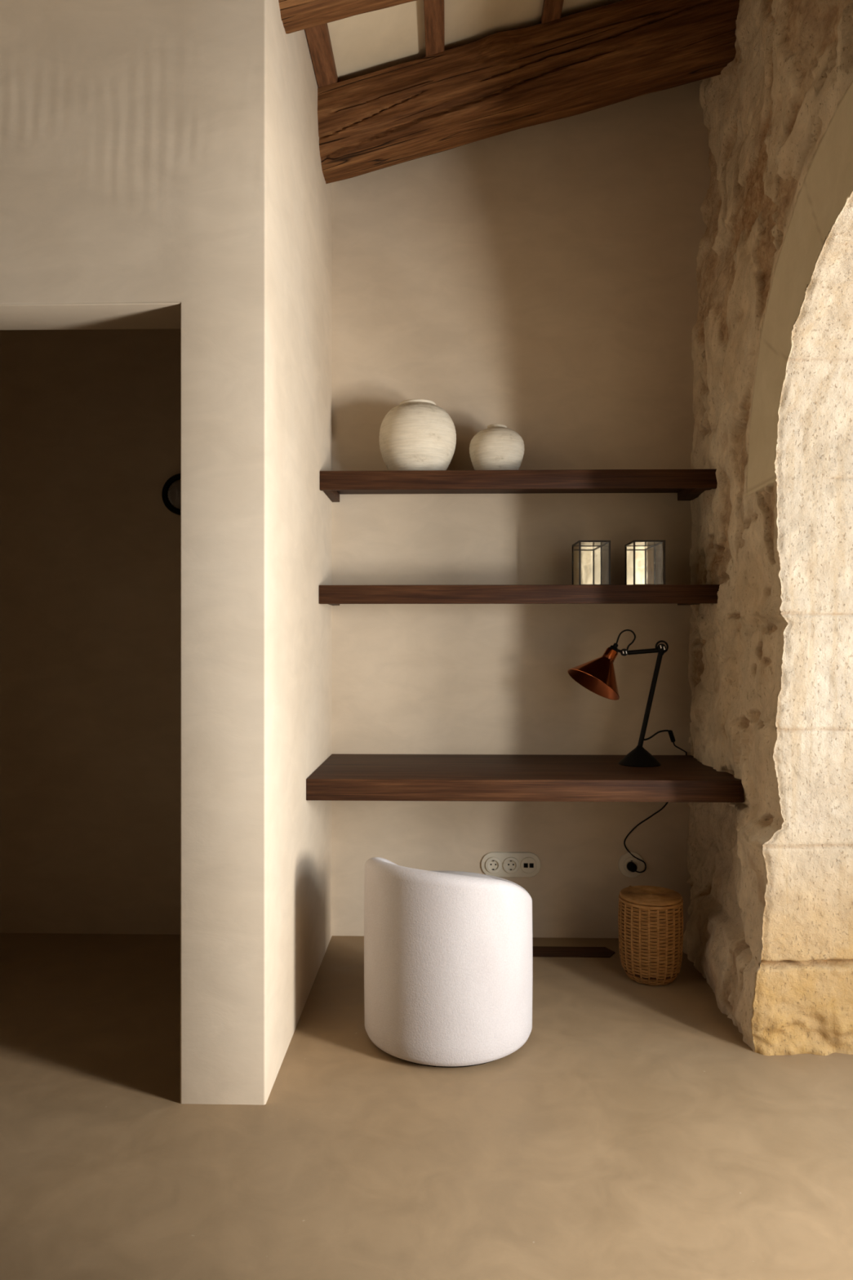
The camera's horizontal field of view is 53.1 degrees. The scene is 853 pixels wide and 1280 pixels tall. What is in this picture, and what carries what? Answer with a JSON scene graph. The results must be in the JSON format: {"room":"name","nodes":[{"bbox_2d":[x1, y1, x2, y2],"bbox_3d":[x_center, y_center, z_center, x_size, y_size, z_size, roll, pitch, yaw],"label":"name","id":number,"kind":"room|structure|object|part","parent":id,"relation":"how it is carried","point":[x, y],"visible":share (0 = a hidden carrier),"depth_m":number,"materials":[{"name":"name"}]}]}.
{"room":"traditional dwelling","nodes":[
{"label":"traditional dwelling","id":0,"kind":"room"},
{"bbox_2d":[0,0,332,1104],"bbox_3d":[-1.815,-0.451,2.919,2.826,3.322,1.325,0,0,1],"label":"wall","id":1,"kind":"structure","parent":0,"point":[161,166],"depth_m":2.23,"materials":[{"name":"paint"}]},
{"bbox_2d":[0,80,711,937],"bbox_3d":[-0.762,-0.703,3.566,4.900,3.928,0.120,0,0,1],"label":"wall","id":2,"kind":"structure","parent":0,"point":[539,282],"depth_m":3.49,"materials":[{"name":"paint"}]},
{"bbox_2d":[161,473,180,515],"bbox_3d":[-0.996,-0.595,3.486,0.170,0.170,0.052,0,0,1],"label":"wall light","id":3,"kind":"object","parent":2,"relation":"attached to","point":[171,493],"visible":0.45,"depth_m":3.48,"materials":[{"name":"black metal"}]},
{"bbox_2d":[480,851,541,877],"bbox_3d":[0.343,0.911,3.468,0.241,0.103,0.017,0,0,1],"label":"socket plate","id":4,"kind":"object","parent":2,"relation":"attached to","point":[496,864],"visible":0.99,"depth_m":3.46,"materials":[{"name":"beige plastic"}]},
{"bbox_2d":[484,857,501,873],"bbox_3d":[0.272,0.914,3.465,0.066,0.066,0.008,0,0,1],"label":"socket","id":5,"kind":"object","parent":4,"relation":"attached to","point":[492,864],"depth_m":3.47,"materials":[{"name":"plastic"}]},
{"bbox_2d":[502,857,519,873],"bbox_3d":[0.343,0.914,3.463,0.066,0.066,0.008,0,0,1],"label":"socket","id":6,"kind":"object","parent":4,"relation":"attached to","point":[510,864],"depth_m":3.46,"materials":[{"name":"plastic"}]},
{"bbox_2d":[320,469,717,502],"bbox_3d":[0.341,-0.590,3.306,1.462,0.070,0.342,0,0,1],"label":"wall shelf","id":7,"kind":"object","parent":2,"relation":"attached to","point":[689,484],"visible":0.99,"depth_m":3.14,"materials":[{"name":"brown wood"}]},
{"bbox_2d":[378,399,456,471],"bbox_3d":[-0.035,-0.772,3.327,0.302,0.296,0.305,0,0,-33],"label":"vase","id":8,"kind":"object","parent":7,"relation":"on","point":[415,434],"visible":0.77,"depth_m":3.21,"materials":[{"name":"white ceramic"}]},
{"bbox_2d":[469,423,524,470],"bbox_3d":[0.273,-0.728,3.315,0.215,0.207,0.214,0,0,-35],"label":"vase","id":9,"kind":"object","parent":7,"relation":"on","point":[497,446],"visible":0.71,"depth_m":3.23,"materials":[{"name":"white ceramic"}]},
{"bbox_2d":[319,584,719,605],"bbox_3d":[0.345,-0.167,3.296,1.472,0.068,0.362,0,0,1],"label":"wall shelf","id":10,"kind":"object","parent":2,"relation":"attached to","point":[681,594],"visible":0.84,"depth_m":3.11,"materials":[{"name":"brown wood"}]},
{"bbox_2d":[572,540,610,584],"bbox_3d":[0.628,-0.286,3.261,0.118,0.170,0.158,0,0,0],"label":"glass box","id":11,"kind":"object","parent":10,"relation":"on","point":[587,555],"visible":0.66,"depth_m":3.34,"materials":[{"name":"glass"}]},
{"bbox_3d":[0.628,-0.286,3.337,0.105,0.158,0.003,0,0,0],"label":"pane","id":12,"kind":"part","parent":11,"relation":"part of","materials":[{"name":"clear glass"}]},
{"bbox_3d":[0.628,-0.368,3.262,0.105,0.002,0.146,0,0,0],"label":"pane","id":13,"kind":"part","parent":11,"relation":"part of","materials":[{"name":"clear glass"}]},
{"bbox_2d":[624,540,665,584],"bbox_3d":[0.832,-0.286,3.255,0.118,0.170,0.158,0,0,1],"label":"glass box","id":14,"kind":"object","parent":10,"relation":"on","point":[640,555],"visible":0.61,"depth_m":3.33,"materials":[{"name":"glass"}]},
{"bbox_3d":[0.834,-0.286,3.331,0.105,0.158,0.002,0,0,1],"label":"pane","id":15,"kind":"part","parent":14,"relation":"part of","materials":[{"name":"glass"}]},
{"bbox_3d":[0.832,-0.368,3.255,0.105,0.002,0.146,0,0,1],"label":"pane","id":16,"kind":"part","parent":14,"relation":"part of","materials":[{"name":"clear glass"}]},
{"bbox_2d":[306,754,744,802],"bbox_3d":[0.334,0.501,3.151,1.458,0.072,0.633,0,0,1],"label":"desk","id":17,"kind":"object","parent":2,"relation":"attached to","point":[340,777],"visible":0.88,"depth_m":2.85,"materials":[{"name":"brown wood"}]},
{"bbox_2d":[567,629,687,872],"bbox_3d":[0.806,0.448,3.283,0.606,0.976,0.283,0,0,-40],"label":"desk lamp","id":18,"kind":"object","parent":17,"relation":"on","point":[597,675],"visible":0.98,"depth_m":3.19,"materials":[{"name":"black metal"}]},
{"bbox_3d":[0.623,0.127,3.176,0.188,0.197,0.211,0,0,1],"label":"lamp shade","id":19,"kind":"part","parent":18,"relation":"part of","materials":[{"name":"orange metal"}]},
{"bbox_3d":[0.809,0.043,3.194,0.111,0.026,0.017,0,0,1],"label":"arm","id":20,"kind":"part","parent":18,"relation":"part of","materials":[{"name":"black metal"}]},
{"bbox_3d":[0.837,0.228,3.193,0.096,0.358,0.018,0,0,1],"label":"post","id":21,"kind":"part","parent":18,"relation":"part of","materials":[{"name":"black metal"}]},
{"bbox_3d":[0.924,0.637,3.324,0.255,0.599,0.276,0,0,1],"label":"power cord","id":22,"kind":"part","parent":18,"relation":"part of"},
{"bbox_2d":[667,729,675,742],"bbox_3d":[0.928,0.364,3.228,0.017,0.049,0.039,0,0,43],"label":"switch","id":23,"kind":"object","parent":18,"relation":"attached to","point":[670,732],"depth_m":3.22,"materials":[{"name":"black plastic"}]},
{"bbox_2d":[617,851,644,877],"bbox_3d":[0.831,0.911,3.456,0.104,0.104,0.017,0,0,1],"label":"wall socket","id":24,"kind":"object","parent":2,"relation":"attached to","point":[627,857],"visible":0.91,"depth_m":3.46,"materials":[{"name":"beige plastic"}]},
{"bbox_2d":[0,933,852,1279],"bbox_3d":[-0.839,1.267,0.469,4.900,0.120,6.300,0,0,1],"label":"floor","id":25,"kind":"structure","parent":0,"point":[635,1132],"depth_m":2.04,"materials":[{"name":"beige concrete"}]},
{"bbox_2d":[364,857,533,1067],"bbox_3d":[0.067,0.931,2.636,0.518,0.557,0.518,0,0,1],"label":"tub chair","id":26,"kind":"object","parent":25,"relation":"on","point":[448,955],"visible":1,"depth_m":2.41,"materials":[{"name":"fabric"}]},
{"bbox_2d":[435,871,495,879],"bbox_3d":[0.067,0.782,2.636,0.391,0.070,0.391,0,0,1],"label":"seat cushion","id":27,"kind":"object","parent":26,"relation":"on","point":[466,873],"depth_m":2.76,"materials":[{"name":"fabric"}]},
{"bbox_2d":[532,946,614,957],"bbox_3d":[0.306,1.209,3.315,0.848,0.003,0.105,0,0,1],"label":"floor strip","id":28,"kind":"object","parent":25,"relation":"on","point":[538,951],"visible":0.4,"depth_m":3.30,"materials":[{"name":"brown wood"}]},
{"bbox_2d":[617,885,683,985],"bbox_3d":[0.804,1.058,3.059,0.226,0.303,0.226,0,0,-10],"label":"wicker basket","id":29,"kind":"object","parent":25,"relation":"on","point":[651,917],"visible":1,"depth_m":2.97,"materials":[{"name":"brown wicker"}]},
{"bbox_3d":[0.804,0.916,3.060,0.219,0.012,0.219,0,0,1],"label":"lid","id":30,"kind":"part","parent":29,"relation":"part of","materials":[{"name":"wicker"}]},
{"bbox_2d":[327,0,624,82],"bbox_3d":[-0.839,-2.014,0.474,4.900,1.433,6.300,0,0,1],"label":"ceiling","id":31,"kind":"structure","parent":0,"point":[369,42],"depth_m":3.03,"materials":[{"name":"paint"}]},
{"bbox_2d":[304,23,338,88],"bbox_3d":[-0.409,-2.044,1.154,0.068,0.057,4.682,0,0,1],"label":"batten","id":32,"kind":"object","parent":31,"relation":"attached to","point":[318,39],"visible":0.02,"depth_m":2.95,"materials":[{"name":"brown wood"}]},
{"bbox_2d":[278,0,417,34],"bbox_3d":[0.351,-2.070,2.448,1.540,0.609,0.183,0,0,1],"label":"roof beam","id":33,"kind":"structure","parent":31,"relation":"attached to","point":[296,15],"depth_m":2.46,"materials":[{"name":"brown wood"}]},
{"bbox_2d":[423,0,444,56],"bbox_3d":[-0.017,-2.149,1.145,0.068,0.057,4.682,0,0,1],"label":"batten","id":34,"kind":"object","parent":31,"relation":"attached to","point":[434,29],"visible":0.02,"depth_m":2.96,"materials":[{"name":"brown wood"}]},
{"bbox_2d":[317,0,739,184],"bbox_3d":[0.377,-2.099,3.220,1.555,0.658,0.298,0,0,1],"label":"roof beam","id":35,"kind":"structure","parent":31,"relation":"attached to","point":[502,82],"depth_m":3.12,"materials":[{"name":"brown wood"}]},
{"bbox_2d":[540,0,564,23],"bbox_3d":[0.403,-2.262,1.135,0.068,0.057,4.682,0,0,1],"label":"batten","id":36,"kind":"object","parent":31,"relation":"attached to","point":[552,10],"visible":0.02,"depth_m":3.04,"materials":[{"name":"brown wood"}]},
{"bbox_2d":[682,0,852,1055],"bbox_3d":[1.193,-0.671,1.895,0.548,3.760,3.245,0,0,1],"label":"wall","id":37,"kind":"structure","parent":0,"point":[769,929],"depth_m":2.50,"materials":[{"name":"stone"}]}
]}

